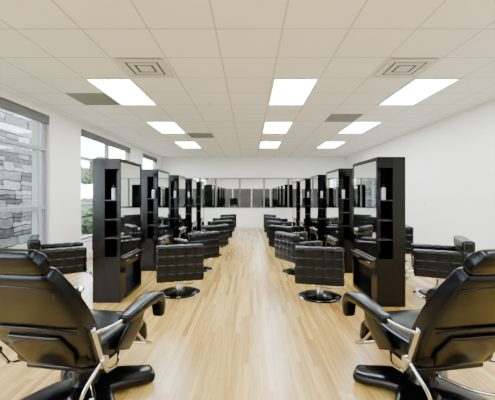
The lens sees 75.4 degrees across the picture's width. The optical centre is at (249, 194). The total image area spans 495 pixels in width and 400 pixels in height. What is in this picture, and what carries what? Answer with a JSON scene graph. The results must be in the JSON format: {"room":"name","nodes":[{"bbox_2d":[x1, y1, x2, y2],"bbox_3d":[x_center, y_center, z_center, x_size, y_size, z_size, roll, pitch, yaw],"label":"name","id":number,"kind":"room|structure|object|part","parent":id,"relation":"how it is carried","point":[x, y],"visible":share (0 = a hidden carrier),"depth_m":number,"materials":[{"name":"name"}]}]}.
{"room":"salon","nodes":[
{"label":"salon","id":0,"kind":"room"},
{"bbox_2d":[0,88,160,252],"bbox_3d":[-3.860,-0.085,5.225,0.200,3.070,16.850,0,0,0],"label":"wall","id":1,"kind":"structure","parent":0,"point":[63,132],"depth_m":6.50,"materials":[{"name":"white paint"}]},
{"bbox_2d":[0,97,48,243],"bbox_3d":[-3.820,-0.215,4.265,0.180,2.550,3.590,0,0,0],"label":"window","id":2,"kind":"structure","parent":1,"relation":"in","point":[40,121],"depth_m":5.75,"materials":[{"name":"grey metal"}]},
{"bbox_2d":[0,97,48,124],"bbox_3d":[-3.785,-1.400,4.265,0.040,0.160,3.510,0,0,0],"label":"shade","id":3,"kind":"object","parent":2,"relation":"attached to","point":[7,105],"depth_m":5.33,"materials":[{"name":"grey fabric"}]},
{"bbox_2d":[81,129,130,241],"bbox_3d":[-3.820,-0.215,8.645,0.180,2.550,3.070,0,0,0],"label":"window","id":4,"kind":"structure","parent":1,"relation":"in","point":[85,134],"depth_m":8.09,"materials":[{"name":"grey metal"}]},
{"bbox_2d":[81,129,130,152],"bbox_3d":[-3.785,-1.400,8.645,0.040,0.160,2.990,0,0,0],"label":"shade","id":5,"kind":"object","parent":4,"relation":"attached to","point":[85,134],"depth_m":8.31,"materials":[{"name":"grey fabric"}]},
{"bbox_2d":[143,153,156,168],"bbox_3d":[-3.820,-0.215,12.175,0.180,2.550,1.810,0,0,0],"label":"window","id":6,"kind":"structure","parent":1,"relation":"in","point":[145,156],"depth_m":12.42,"materials":[{"name":"grey metal"}]},
{"bbox_2d":[143,153,156,162],"bbox_3d":[-3.785,-1.400,12.175,0.040,0.160,1.730,0,0,0],"label":"shade","id":7,"kind":"object","parent":6,"relation":"attached to","point":[145,156],"depth_m":12.11,"materials":[{"name":"grey fabric"}]},
{"bbox_2d":[0,0,494,156],"bbox_3d":[0.195,-1.670,5.225,8.310,0.100,17.250,0,0,0],"label":"ceiling","id":8,"kind":"structure","parent":0,"point":[227,54],"depth_m":3.85,"materials":[{"name":"tile"}]},
{"bbox_2d":[65,93,119,104],"bbox_3d":[-2.620,-1.613,5.410,0.640,0.014,0.640,0,0,0],"label":"ceiling vent","id":9,"kind":"object","parent":8,"relation":"in","point":[85,98],"visible":1,"depth_m":5.34,"materials":[{"name":"grey metal"}]},
{"bbox_2d":[84,78,157,104],"bbox_3d":[-1.970,-1.614,5.085,0.655,0.012,1.310,0,0,0],"label":"recessed light","id":10,"kind":"object","parent":8,"relation":"in","point":[124,91],"visible":1,"depth_m":4.94,"materials":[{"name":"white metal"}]},
{"bbox_2d":[114,58,173,76],"bbox_3d":[-1.315,-1.611,4.070,0.580,0.017,0.580,0,0,0],"label":"ceiling vent","id":11,"kind":"object","parent":8,"relation":"in","point":[135,67],"visible":1,"depth_m":4.02,"materials":[{"name":"grey"}]},
{"bbox_2d":[145,121,185,132],"bbox_3d":[-1.970,-1.614,7.705,0.655,0.012,1.310,0,0,0],"label":"recessed light","id":12,"kind":"object","parent":8,"relation":"in","point":[161,126],"visible":1,"depth_m":7.53,"materials":[{"name":"white plastic"}]},
{"bbox_2d":[173,141,200,147],"bbox_3d":[-1.970,-1.614,10.325,0.655,0.012,1.310,0,0,0],"label":"recessed light","id":13,"kind":"object","parent":8,"relation":"in","point":[184,144],"visible":1,"depth_m":10.22,"materials":[{"name":"white plastic"}]},
{"bbox_2d":[187,133,213,137],"bbox_3d":[-1.310,-1.613,8.700,0.640,0.014,0.640,0,0,0],"label":"ceiling vent","id":14,"kind":"object","parent":8,"relation":"in","point":[193,135],"visible":1,"depth_m":8.64,"materials":[{"name":"grey metal"}]},
{"bbox_2d":[259,141,281,147],"bbox_3d":[0.650,-1.614,10.325,0.655,0.012,1.310,0,0,0],"label":"recessed light","id":15,"kind":"object","parent":8,"relation":"in","point":[263,144],"visible":1,"depth_m":10.22,"materials":[{"name":"white plastic"}]},
{"bbox_2d":[262,121,293,132],"bbox_3d":[0.650,-1.614,7.705,0.655,0.012,1.310,0,0,0],"label":"recessed light","id":16,"kind":"object","parent":8,"relation":"in","point":[269,126],"visible":1,"depth_m":7.53,"materials":[{"name":"white plastic"}]},
{"bbox_2d":[268,78,319,104],"bbox_3d":[0.650,-1.614,5.085,0.655,0.012,1.310,0,0,0],"label":"recessed light","id":17,"kind":"object","parent":8,"relation":"in","point":[284,91],"visible":1,"depth_m":4.94,"materials":[{"name":"white plastic"}]},
{"bbox_2d":[317,141,346,147],"bbox_3d":[2.615,-1.614,10.325,0.655,0.012,1.310,0,0,0],"label":"recessed light","id":18,"kind":"object","parent":8,"relation":"in","point":[327,144],"visible":1,"depth_m":10.22,"materials":[{"name":"white plastic"}]},
{"bbox_2d":[324,114,362,121],"bbox_3d":[1.960,-1.613,6.720,0.640,0.014,0.640,0,0,0],"label":"ceiling vent","id":19,"kind":"object","parent":8,"relation":"in","point":[333,117],"visible":1,"depth_m":6.65,"materials":[{"name":"grey metal"}]},
{"bbox_2d":[338,121,382,132],"bbox_3d":[2.615,-1.614,7.705,0.655,0.012,1.310,0,0,0],"label":"recessed light","id":20,"kind":"object","parent":8,"relation":"in","point":[355,126],"visible":1,"depth_m":7.53,"materials":[{"name":"white plastic"}]},
{"bbox_2d":[373,58,439,76],"bbox_3d":[1.960,-1.611,4.070,0.580,0.017,0.580,0,0,0],"label":"ceiling vent","id":21,"kind":"object","parent":8,"relation":"in","point":[395,67],"visible":1,"depth_m":4.02,"materials":[{"name":"grey"}]},
{"bbox_2d":[377,78,461,104],"bbox_3d":[2.615,-1.614,5.085,0.655,0.012,1.310,0,0,0],"label":"recessed light","id":22,"kind":"object","parent":8,"relation":"in","point":[416,90],"visible":1,"depth_m":4.94,"materials":[{"name":"white plastic"}]},
{"bbox_2d":[0,229,494,399],"bbox_3d":[0.195,1.500,5.225,8.310,0.100,17.250,0,0,0],"label":"floor","id":23,"kind":"structure","parent":0,"point":[248,333],"depth_m":3.12,"materials":[{"name":"brown wood"}]},
{"bbox_2d":[27,234,92,291],"bbox_3d":[-2.799,1.027,4.827,0.887,0.846,0.736,0,0,-32],"label":"salon chair","id":24,"kind":"object","parent":23,"relation":"on","point":[67,257],"visible":0.62,"depth_m":4.58,"materials":[{"name":"black leather"}]},
{"bbox_3d":[-3.112,0.870,4.643,0.156,0.532,0.717,0,0,-32],"label":"backrest","id":25,"kind":"part","parent":24,"relation":"part of","materials":[{"name":"black leather"}]},
{"bbox_3d":[-2.966,0.946,5.078,0.586,0.376,0.130,0,0,-32],"label":"armrest","id":26,"kind":"part","parent":24,"relation":"part of","materials":[{"name":"black leather"}]},
{"bbox_3d":[-2.657,0.946,4.583,0.586,0.376,0.130,0,0,-32],"label":"armrest","id":27,"kind":"part","parent":24,"relation":"part of","materials":[{"name":"black leather"}]},
{"bbox_3d":[-2.860,1.438,4.800,0.684,0.024,0.684,0,0,-32],"label":"trim","id":28,"kind":"part","parent":24,"relation":"part of","materials":[{"name":"silver metal"}]},
{"bbox_2d":[0,248,165,399],"bbox_3d":[-1.170,0.849,2.204,0.864,1.191,1.424,0,0,9],"label":"barber chair","id":29,"kind":"object","parent":23,"relation":"on","point":[45,320],"visible":1,"depth_m":1.84,"materials":[{"name":"black leather"}]},
{"bbox_3d":[-1.231,0.694,1.820,0.670,0.678,0.506,0,0,9],"label":"backrest","id":30,"kind":"part","parent":29,"relation":"part of","materials":[{"name":"black leather"}]},
{"bbox_3d":[-1.156,0.993,2.296,0.570,0.171,0.704,0,0,9],"label":"seat","id":31,"kind":"part","parent":29,"relation":"part of","materials":[{"name":"black leather"}]},
{"bbox_3d":[-0.988,1.217,2.009,0.043,0.148,0.475,0,0,-28],"label":"pump lever","id":32,"kind":"part","parent":29,"relation":"part of","materials":[{"name":"silver metal"}]},
{"bbox_3d":[-0.852,0.970,1.882,0.024,0.052,0.052,0,0,9],"label":"pivot knob","id":33,"kind":"part","parent":29,"relation":"part of","materials":[{"name":"silver metal"}]},
{"bbox_3d":[-0.770,0.861,2.334,0.114,0.230,0.573,0,0,9],"label":"armrest","id":34,"kind":"part","parent":29,"relation":"part of","materials":[{"name":"black leather"}]},
{"bbox_2d":[91,158,143,302],"bbox_3d":[-1.925,0.477,4.730,0.470,1.945,0.860,0,0,0],"label":"station","id":35,"kind":"object","parent":23,"relation":"on","point":[117,224],"visible":1,"depth_m":4.38,"materials":[{"name":"black laminate"}]},
{"bbox_2d":[105,236,118,238],"bbox_3d":[-1.850,0.583,4.402,0.188,0.015,0.195,0,0,0],"label":"shelf","id":36,"kind":"object","parent":35,"relation":"attached to","point":[106,237],"depth_m":4.33,"materials":[{"name":"black wood"}]},
{"bbox_2d":[111,185,116,199],"bbox_3d":[-1.845,-0.038,4.360,0.068,0.205,0.068,0,0,0],"label":"spray bottle","id":37,"kind":"object","parent":35,"relation":"on","point":[114,189],"visible":1,"depth_m":4.34,"materials":[{"name":"white plastic"}]},
{"bbox_3d":[-1.744,0.940,4.535,0.018,0.120,0.381,0,0,0],"label":"drawer","id":38,"kind":"part","parent":35,"relation":"part of","materials":[{"name":"black laminate"}]},
{"bbox_2d":[121,162,139,256],"bbox_3d":[-1.750,0.203,4.730,0.005,1.295,0.760,0,0,0],"label":"mirror","id":39,"kind":"object","parent":35,"relation":"on","point":[130,172],"depth_m":4.70,"materials":[{"name":"clear glass"}]},
{"bbox_3d":[-1.744,0.940,4.920,0.018,0.120,0.381,0,0,0],"label":"drawer","id":40,"kind":"part","parent":35,"relation":"part of","materials":[{"name":"black laminate"}]},
{"bbox_2d":[142,169,170,270],"bbox_3d":[-1.925,0.477,6.520,0.470,1.945,0.860,0,0,0],"label":"station","id":41,"kind":"object","parent":23,"relation":"on","point":[155,211],"visible":0.79,"depth_m":6.16,"materials":[{"name":"black laminate"}]},
{"bbox_2d":[152,188,154,197],"bbox_3d":[-1.845,-0.038,6.150,0.068,0.205,0.068,0,0,0],"label":"spray bottle","id":42,"kind":"object","parent":41,"relation":"on","point":[153,189],"visible":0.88,"depth_m":6.12,"materials":[{"name":"white plastic"}]},
{"bbox_2d":[159,172,167,238],"bbox_3d":[-1.750,0.203,6.520,0.005,1.295,0.760,0,0,0],"label":"mirror","id":43,"kind":"object","parent":41,"relation":"on","point":[163,176],"depth_m":6.50,"materials":[{"name":"clear glass"}]},
{"bbox_2d":[169,175,186,244],"bbox_3d":[-1.925,0.477,8.310,0.470,1.945,0.860,0,0,0],"label":"station","id":44,"kind":"object","parent":23,"relation":"on","point":[177,206],"visible":0.66,"depth_m":8.08,"materials":[{"name":"black laminate"}]},
{"bbox_2d":[179,177,184,228],"bbox_3d":[-1.750,0.203,8.310,0.005,1.295,0.760,0,0,0],"label":"mirror","id":45,"kind":"object","parent":44,"relation":"on","point":[181,179],"depth_m":8.22,"materials":[{"name":"clear glass"}]},
{"bbox_2d":[156,244,203,299],"bbox_3d":[-1.048,1.072,4.790,0.670,0.756,0.806,0,0,-16],"label":"salon chair","id":46,"kind":"object","parent":23,"relation":"on","point":[178,263],"visible":0.98,"depth_m":4.43,"materials":[{"name":"black leather"}]},
{"bbox_3d":[-1.040,1.439,4.730,0.622,0.022,0.622,0,0,-16],"label":"trim","id":47,"kind":"part","parent":46,"relation":"part of","materials":[{"name":"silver metal"}]},
{"bbox_3d":[-0.966,0.948,4.471,0.652,0.507,0.142,0,0,-16],"label":"backrest","id":48,"kind":"part","parent":46,"relation":"part of","materials":[{"name":"black leather"}]},
{"bbox_2d":[186,179,197,239],"bbox_3d":[-1.925,0.477,10.100,0.470,1.945,0.860,0,0,0],"label":"station","id":49,"kind":"object","parent":23,"relation":"on","point":[191,184],"visible":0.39,"depth_m":9.87,"materials":[{"name":"black laminate"}]},
{"bbox_2d":[192,180,195,222],"bbox_3d":[-1.750,0.203,10.100,0.005,1.295,0.760,0,0,0],"label":"mirror","id":50,"kind":"object","parent":49,"relation":"on","point":[193,181],"depth_m":10.00,"materials":[{"name":"clear glass"}]},
{"bbox_2d":[174,231,218,272],"bbox_3d":[-1.062,1.072,6.251,0.670,0.756,0.807,0,0,-40],"label":"salon chair","id":51,"kind":"object","parent":23,"relation":"on","point":[210,239],"visible":0.53,"depth_m":5.99,"materials":[{"name":"black leather"}]},
{"bbox_3d":[-1.267,1.020,6.070,0.118,0.358,0.533,0,0,-40],"label":"armrest","id":52,"kind":"part","parent":51,"relation":"part of","materials":[{"name":"black leather"}]},
{"bbox_3d":[-0.856,0.948,5.993,0.652,0.507,0.142,0,0,-40],"label":"backrest","id":53,"kind":"part","parent":51,"relation":"part of","materials":[{"name":"black leather"}]},
{"bbox_2d":[197,181,204,230],"bbox_3d":[-1.925,0.477,11.890,0.470,1.945,0.860,0,0,0],"label":"station","id":54,"kind":"object","parent":23,"relation":"on","point":[200,185],"visible":0.39,"depth_m":11.66,"materials":[{"name":"black laminate"}]},
{"bbox_2d":[201,183,203,217],"bbox_3d":[-1.750,0.203,11.890,0.005,1.295,0.760,0,0,0],"label":"mirror","id":55,"kind":"object","parent":54,"relation":"on","point":[202,184],"depth_m":11.89,"materials":[{"name":"clear glass"}]},
{"bbox_2d":[191,224,228,257],"bbox_3d":[-0.992,1.072,7.644,0.807,0.756,0.670,0,0,38],"label":"salon chair","id":56,"kind":"object","parent":23,"relation":"on","point":[223,229],"visible":0.43,"depth_m":7.46,"materials":[{"name":"black leather"}]},
{"bbox_3d":[-0.737,0.948,7.434,0.142,0.507,0.652,0,0,38],"label":"backrest","id":57,"kind":"part","parent":56,"relation":"part of","materials":[{"name":"black leather"}]},
{"bbox_2d":[201,220,231,247],"bbox_3d":[-0.962,1.072,9.051,0.670,0.756,0.807,0,0,-40],"label":"salon chair","id":58,"kind":"object","parent":23,"relation":"on","point":[218,222],"visible":0.17,"depth_m":8.85,"materials":[{"name":"black leather"}]},
{"bbox_3d":[-1.167,1.020,8.870,0.118,0.358,0.533,0,0,-40],"label":"armrest","id":59,"kind":"part","parent":58,"relation":"part of","materials":[{"name":"black leather"}]},
{"bbox_3d":[-0.756,0.948,8.793,0.652,0.507,0.142,0,0,-40],"label":"backrest","id":60,"kind":"part","parent":58,"relation":"part of","materials":[{"name":"black leather"}]},
{"bbox_2d":[207,216,234,239],"bbox_3d":[-0.974,1.072,10.442,0.807,0.756,0.670,0,0,36],"label":"salon chair","id":61,"kind":"object","parent":23,"relation":"on","point":[232,218],"visible":0.13,"depth_m":10.31,"materials":[{"name":"black leather"}]},
{"bbox_3d":[-0.712,0.948,10.241,0.142,0.507,0.652,0,0,36],"label":"backrest","id":62,"kind":"part","parent":61,"relation":"part of","materials":[{"name":"black leather"}]},
{"bbox_2d":[213,214,235,227],"bbox_3d":[-0.960,1.072,11.852,0.669,0.756,0.806,0,0,-38],"label":"salon chair","id":63,"kind":"object","parent":23,"relation":"on","point":[221,215],"visible":0.09,"depth_m":11.59,"materials":[{"name":"black leather"}]},
{"bbox_3d":[-0.764,0.948,11.587,0.652,0.507,0.142,0,0,-38],"label":"backrest","id":64,"kind":"part","parent":63,"relation":"part of","materials":[{"name":"black leather"}]},
{"bbox_2d":[263,214,287,227],"bbox_3d":[1.005,1.072,11.625,0.806,0.756,0.670,0,0,-32],"label":"salon chair","id":65,"kind":"object","parent":23,"relation":"on","point":[264,215],"visible":0.08,"depth_m":11.45,"materials":[{"name":"black leather"}]},
{"bbox_3d":[0.721,0.948,11.457,0.142,0.507,0.652,0,0,-32],"label":"backrest","id":66,"kind":"part","parent":65,"relation":"part of","materials":[{"name":"black leather"}]},
{"bbox_2d":[264,217,291,232],"bbox_3d":[0.971,1.072,10.232,0.807,0.756,0.670,0,0,-40],"label":"salon chair","id":67,"kind":"object","parent":23,"relation":"on","point":[289,223],"visible":0.15,"depth_m":10.04,"materials":[{"name":"black leather"}]},
{"bbox_3d":[0.713,0.948,10.026,0.142,0.507,0.652,0,0,-40],"label":"backrest","id":68,"kind":"part","parent":67,"relation":"part of","materials":[{"name":"black leather"}]},
{"bbox_3d":[1.131,1.020,10.031,0.533,0.358,0.118,0,0,-40],"label":"armrest","id":69,"kind":"part","parent":67,"relation":"part of","materials":[{"name":"black leather"}]},
{"bbox_2d":[266,220,298,248],"bbox_3d":[0.967,1.072,8.821,0.806,0.756,0.670,0,0,-28],"label":"salon chair","id":70,"kind":"object","parent":23,"relation":"on","point":[268,222],"visible":0.2,"depth_m":8.65,"materials":[{"name":"black leather"}]},
{"bbox_3d":[0.672,0.948,8.673,0.142,0.507,0.652,0,0,-28],"label":"backrest","id":71,"kind":"part","parent":70,"relation":"part of","materials":[{"name":"black leather"}]},
{"bbox_3d":[1.081,1.020,8.591,0.533,0.358,0.118,0,0,-28],"label":"armrest","id":72,"kind":"part","parent":70,"relation":"part of","materials":[{"name":"black leather"}]},
{"bbox_2d":[269,225,307,259],"bbox_3d":[0.953,1.072,7.430,0.806,0.756,0.669,0,0,-38],"label":"salon chair","id":73,"kind":"object","parent":23,"relation":"on","point":[272,228],"visible":0.23,"depth_m":7.27,"materials":[{"name":"black leather"}]},
{"bbox_3d":[0.687,0.948,7.234,0.142,0.507,0.652,0,0,-38],"label":"backrest","id":74,"kind":"part","parent":73,"relation":"part of","materials":[{"name":"black leather"}]},
{"bbox_3d":[1.105,1.020,7.223,0.533,0.358,0.118,0,0,-38],"label":"armrest","id":75,"kind":"part","parent":73,"relation":"part of","materials":[{"name":"black leather"}]},
{"bbox_2d":[291,181,299,231],"bbox_3d":[1.835,0.477,11.790,0.470,1.945,0.980,0,0,0],"label":"station","id":76,"kind":"object","parent":23,"relation":"on","point":[295,217],"visible":0.5,"depth_m":11.50,"materials":[{"name":"black laminate"}]},
{"bbox_2d":[293,183,295,218],"bbox_3d":[1.660,0.203,11.790,0.005,1.295,0.880,0,0,0],"label":"mirror","id":77,"kind":"object","parent":76,"relation":"on","point":[294,184],"depth_m":11.78,"materials":[{"name":"clear glass"}]},
{"bbox_2d":[275,231,322,275],"bbox_3d":[0.977,1.072,6.021,0.806,0.756,0.670,0,0,-28],"label":"salon chair","id":78,"kind":"object","parent":23,"relation":"on","point":[285,243],"visible":0.62,"depth_m":5.79,"materials":[{"name":"black leather"}]},
{"bbox_3d":[0.682,0.948,5.873,0.142,0.507,0.652,0,0,-28],"label":"backrest","id":79,"kind":"part","parent":78,"relation":"part of","materials":[{"name":"black leather"}]},
{"bbox_3d":[0.920,1.439,6.000,0.622,0.022,0.622,0,0,-28],"label":"trim","id":80,"kind":"part","parent":78,"relation":"part of","materials":[{"name":"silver metal"}]},
{"bbox_3d":[1.091,1.020,5.791,0.533,0.358,0.118,0,0,-28],"label":"armrest","id":81,"kind":"part","parent":78,"relation":"part of","materials":[{"name":"black leather"}]},
{"bbox_2d":[299,178,309,241],"bbox_3d":[1.835,0.477,10.000,0.470,1.945,0.980,0,0,0],"label":"station","id":82,"kind":"object","parent":23,"relation":"on","point":[304,221],"visible":0.49,"depth_m":9.71,"materials":[{"name":"black laminate"}]},
{"bbox_2d":[300,180,304,222],"bbox_3d":[1.660,0.203,10.000,0.005,1.295,0.880,0,0,0],"label":"mirror","id":83,"kind":"object","parent":82,"relation":"on","point":[302,182],"depth_m":10.00,"materials":[{"name":"clear glass"}]},
{"bbox_2d":[309,174,325,246],"bbox_3d":[1.835,0.477,8.210,0.470,1.945,0.980,0,0,0],"label":"station","id":84,"kind":"object","parent":23,"relation":"on","point":[317,227],"visible":0.58,"depth_m":7.92,"materials":[{"name":"black laminate"}]},
{"bbox_2d":[311,177,317,229],"bbox_3d":[1.660,0.203,8.210,0.005,1.295,0.880,0,0,0],"label":"mirror","id":85,"kind":"object","parent":84,"relation":"on","point":[314,180],"depth_m":8.16,"materials":[{"name":"clear glass"}]},
{"bbox_2d":[295,246,344,303],"bbox_3d":[1.023,1.072,4.606,0.670,0.756,0.806,0,0,14],"label":"salon chair","id":86,"kind":"object","parent":23,"relation":"on","point":[319,266],"visible":1,"depth_m":4.24,"materials":[{"name":"black leather"}]},
{"bbox_3d":[1.000,1.439,4.550,0.622,0.022,0.622,0,0,14],"label":"trim","id":87,"kind":"part","parent":86,"relation":"part of","materials":[{"name":"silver metal"}]},
{"bbox_2d":[324,168,352,272],"bbox_3d":[1.835,0.477,6.420,0.470,1.945,0.980,0,0,0],"label":"station","id":88,"kind":"object","parent":23,"relation":"on","point":[339,211],"visible":0.74,"depth_m":6.12,"materials":[{"name":"black laminate"}]},
{"bbox_2d":[327,171,337,239],"bbox_3d":[1.660,0.203,6.420,0.005,1.295,0.880,0,0,0],"label":"mirror","id":89,"kind":"object","parent":88,"relation":"on","point":[332,176],"depth_m":6.39,"materials":[{"name":"clear glass"}]},
{"bbox_3d":[1.654,0.940,6.196,0.018,0.120,0.441,0,0,0],"label":"drawer","id":90,"kind":"part","parent":88,"relation":"part of","materials":[{"name":"black laminate"}]},
{"bbox_2d":[341,187,344,197],"bbox_3d":[1.755,-0.038,5.990,0.068,0.205,0.068,0,0,0],"label":"spray bottle","id":91,"kind":"object","parent":88,"relation":"on","point":[342,190],"visible":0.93,"depth_m":5.96,"materials":[{"name":"white plastic"}]},
{"bbox_2d":[351,157,407,306],"bbox_3d":[1.835,0.477,4.630,0.470,1.945,0.980,0,0,0],"label":"station","id":92,"kind":"object","parent":23,"relation":"on","point":[379,226],"visible":0.94,"depth_m":4.24,"materials":[{"name":"black laminate"}]},
{"bbox_3d":[1.654,0.940,4.851,0.018,0.120,0.441,0,0,0],"label":"drawer","id":93,"kind":"part","parent":92,"relation":"part of","materials":[{"name":"black laminate"}]},
{"bbox_2d":[354,161,375,259],"bbox_3d":[1.660,0.203,4.630,0.005,1.295,0.880,0,0,0],"label":"mirror","id":94,"kind":"object","parent":92,"relation":"on","point":[364,172],"depth_m":4.57,"materials":[{"name":"clear glass"}]},
{"bbox_3d":[1.654,0.940,4.405,0.018,0.120,0.441,0,0,0],"label":"drawer","id":95,"kind":"part","parent":92,"relation":"part of","materials":[{"name":"black laminate"}]},
{"bbox_2d":[380,184,385,199],"bbox_3d":[1.755,-0.038,4.200,0.068,0.205,0.068,0,0,0],"label":"spray bottle","id":96,"kind":"object","parent":92,"relation":"on","point":[382,189],"visible":1,"depth_m":4.17,"materials":[{"name":"white plastic"}]},
{"bbox_2d":[378,237,392,240],"bbox_3d":[1.760,0.583,4.242,0.188,0.015,0.195,0,0,0],"label":"shelf","id":97,"kind":"object","parent":92,"relation":"attached to","point":[379,238],"depth_m":4.15,"materials":[{"name":"black wood"}]},
{"bbox_2d":[406,225,413,268],"bbox_3d":[2.789,1.027,6.526,0.887,0.846,0.736,0,0,15],"label":"salon chair","id":98,"kind":"object","parent":23,"relation":"on","point":[409,230],"visible":0.12,"depth_m":6.08,"materials":[{"name":"black leather"}]},
{"bbox_3d":[3.137,0.870,6.423,0.156,0.532,0.717,0,0,15],"label":"backrest","id":99,"kind":"part","parent":98,"relation":"part of","materials":[{"name":"black leather"}]},
{"bbox_2d":[342,249,494,399],"bbox_3d":[1.240,0.849,2.204,0.864,1.191,1.424,0,0,-9],"label":"barber chair","id":100,"kind":"object","parent":23,"relation":"on","point":[454,329],"visible":1,"depth_m":1.90,"materials":[{"name":"black leather"}]},
{"bbox_3d":[0.840,0.861,2.334,0.114,0.230,0.573,0,0,-9],"label":"armrest","id":101,"kind":"part","parent":100,"relation":"part of","materials":[{"name":"black leather"}]},
{"bbox_3d":[0.922,0.970,1.882,0.024,0.052,0.052,0,0,-9],"label":"pivot knob","id":102,"kind":"part","parent":100,"relation":"part of","materials":[{"name":"silver metal"}]},
{"bbox_3d":[1.226,0.993,2.296,0.570,0.171,0.704,0,0,-9],"label":"seat","id":103,"kind":"part","parent":100,"relation":"part of","materials":[{"name":"black leather"}]},
{"bbox_3d":[1.581,0.861,2.451,0.114,0.230,0.573,0,0,-9],"label":"armrest","id":104,"kind":"part","parent":100,"relation":"part of","materials":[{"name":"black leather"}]},
{"bbox_3d":[1.301,0.694,1.820,0.670,0.678,0.506,0,0,-9],"label":"backrest","id":105,"kind":"part","parent":100,"relation":"part of","materials":[{"name":"black leather"}]},
{"bbox_3d":[1.474,1.217,2.075,0.475,0.148,0.043,0,0,44],"label":"pump lever","id":106,"kind":"part","parent":100,"relation":"part of","materials":[{"name":"silver metal"}]},
{"bbox_2d":[406,235,475,298],"bbox_3d":[2.683,1.027,4.655,0.887,0.846,0.736,0,0,24],"label":"salon chair","id":107,"kind":"object","parent":23,"relation":"on","point":[436,261],"visible":0.76,"depth_m":4.37,"materials":[{"name":"black leather"}]},
{"bbox_3d":[2.740,1.438,4.620,0.684,0.024,0.684,0,0,24],"label":"trim","id":108,"kind":"part","parent":107,"relation":"part of","materials":[{"name":"silver metal"}]},
{"bbox_3d":[2.806,0.946,4.910,0.586,0.376,0.130,0,0,24],"label":"armrest","id":109,"kind":"part","parent":107,"relation":"part of","materials":[{"name":"black leather"}]},
{"bbox_3d":[2.569,0.946,4.377,0.586,0.376,0.130,0,0,24],"label":"armrest","id":110,"kind":"part","parent":107,"relation":"part of","materials":[{"name":"black leather"}]},
{"bbox_3d":[3.011,0.870,4.499,0.156,0.532,0.717,0,0,24],"label":"backrest","id":111,"kind":"part","parent":107,"relation":"part of","materials":[{"name":"black leather"}]},
{"bbox_2d":[161,157,346,226],"bbox_3d":[0.195,-0.085,13.750,8.310,3.070,0.200,0,0,0],"label":"wall","id":112,"kind":"structure","parent":0,"point":[188,167],"depth_m":13.65,"materials":[{"name":"white paint"}]},
{"bbox_2d":[192,178,215,207],"bbox_3d":[-1.955,-0.085,13.634,1.022,1.280,0.029,0,0,0],"label":"wall mirror","id":113,"kind":"object","parent":112,"relation":"attached to","point":[209,183],"visible":0.66,"depth_m":13.64,"materials":[{"name":"grey mirror"}]},
{"bbox_2d":[216,178,239,207],"bbox_3d":[-0.925,-0.085,13.634,1.022,1.280,0.029,0,0,0],"label":"wall mirror","id":114,"kind":"object","parent":112,"relation":"attached to","point":[227,189],"visible":1,"depth_m":13.64,"materials":[{"name":"grey mirror"}]},
{"bbox_2d":[235,227,263,228],"bbox_3d":[0.195,1.400,13.644,7.910,0.100,0.012,0,0,0],"label":"baseboard","id":115,"kind":"structure","parent":112,"relation":"attached to","point":[236,227],"depth_m":13.64,"materials":[{"name":"grey paint"}]},
{"bbox_2d":[240,178,263,207],"bbox_3d":[0.105,-0.085,13.634,1.022,1.280,0.029,0,0,0],"label":"wall mirror","id":116,"kind":"object","parent":112,"relation":"attached to","point":[251,189],"visible":1,"depth_m":13.64,"materials":[{"name":"grey mirror"}]},
{"bbox_2d":[264,178,287,207],"bbox_3d":[1.135,-0.085,13.634,1.022,1.280,0.029,0,0,0],"label":"wall mirror","id":117,"kind":"object","parent":112,"relation":"attached to","point":[275,189],"visible":1,"depth_m":13.64,"materials":[{"name":"grey mirror"}]},
{"bbox_2d":[288,178,304,207],"bbox_3d":[2.165,-0.085,13.634,1.022,1.280,0.029,0,0,0],"label":"wall mirror","id":118,"kind":"object","parent":112,"relation":"attached to","point":[290,180],"visible":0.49,"depth_m":13.64,"materials":[{"name":"grey mirror"}]},
{"bbox_2d":[289,179,300,206],"bbox_3d":[2.165,-0.085,13.642,0.962,1.220,0.013,0,0,0],"label":"mirror glass","id":119,"kind":"object","parent":118,"relation":"attached to","point":[290,180],"depth_m":13.64,"materials":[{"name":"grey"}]},
{"bbox_2d":[347,99,494,251],"bbox_3d":[4.250,-0.085,5.225,0.200,3.070,16.850,0,0,0],"label":"wall","id":120,"kind":"structure","parent":0,"point":[450,161],"depth_m":6.58,"materials":[{"name":"white paint"}]},
{"label":"outside","id":121,"kind":"structure","parent":0,"visible":0},
{"bbox_3d":[-22.005,1.650,15.000,35.990,0.100,70.000,0,0,0],"label":"lawn","id":122,"kind":"structure","parent":121,"visible":0},
{"bbox_2d":[0,108,31,248],"bbox_3d":[-5.350,-0.575,6.100,0.500,4.350,5.000,0,0,0],"label":"stone pier","id":123,"kind":"structure","parent":122,"relation":"on","point":[15,161],"depth_m":6.97,"materials":[{"name":"grey stone"}]},
{"bbox_2d":[81,217,83,231],"bbox_3d":[-6.399,1.033,10.905,1.349,1.061,1.368,0,0,0],"label":"bush","id":124,"kind":"object","parent":122,"relation":"on","point":[82,219],"visible":0.03,"depth_m":11.09,"materials":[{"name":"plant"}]},
{"bbox_2d":[81,166,84,180],"bbox_3d":[-10.746,-0.239,18.401,2.305,3.669,1.718,0,0,-25],"label":"tree","id":125,"kind":"object","parent":122,"relation":"on","point":[82,168],"visible":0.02,"depth_m":18.62,"materials":[{"name":"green plant"}]},
{"bbox_2d":[81,206,92,234],"bbox_3d":[-6.306,0.983,12.585,1.498,1.204,1.490,0,0,0],"label":"bush","id":126,"kind":"object","parent":122,"relation":"on","point":[86,211],"visible":0.27,"depth_m":12.10,"materials":[{"name":"green plant"}]},
{"bbox_2d":[81,197,92,202],"bbox_3d":[-8.607,0.834,16.997,1.772,1.444,1.783,0,0,0],"label":"bush","id":127,"kind":"object","parent":122,"relation":"on","point":[84,199],"visible":0.09,"depth_m":16.58,"materials":[{"name":"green plant"}]},
{"bbox_2d":[81,156,103,184],"bbox_3d":[-11.819,-0.696,24.989,3.053,4.583,2.669,0,0,0],"label":"tree","id":128,"kind":"object","parent":122,"relation":"on","point":[88,178],"visible":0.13,"depth_m":24.17,"materials":[{"name":"green plant"}]}
]}

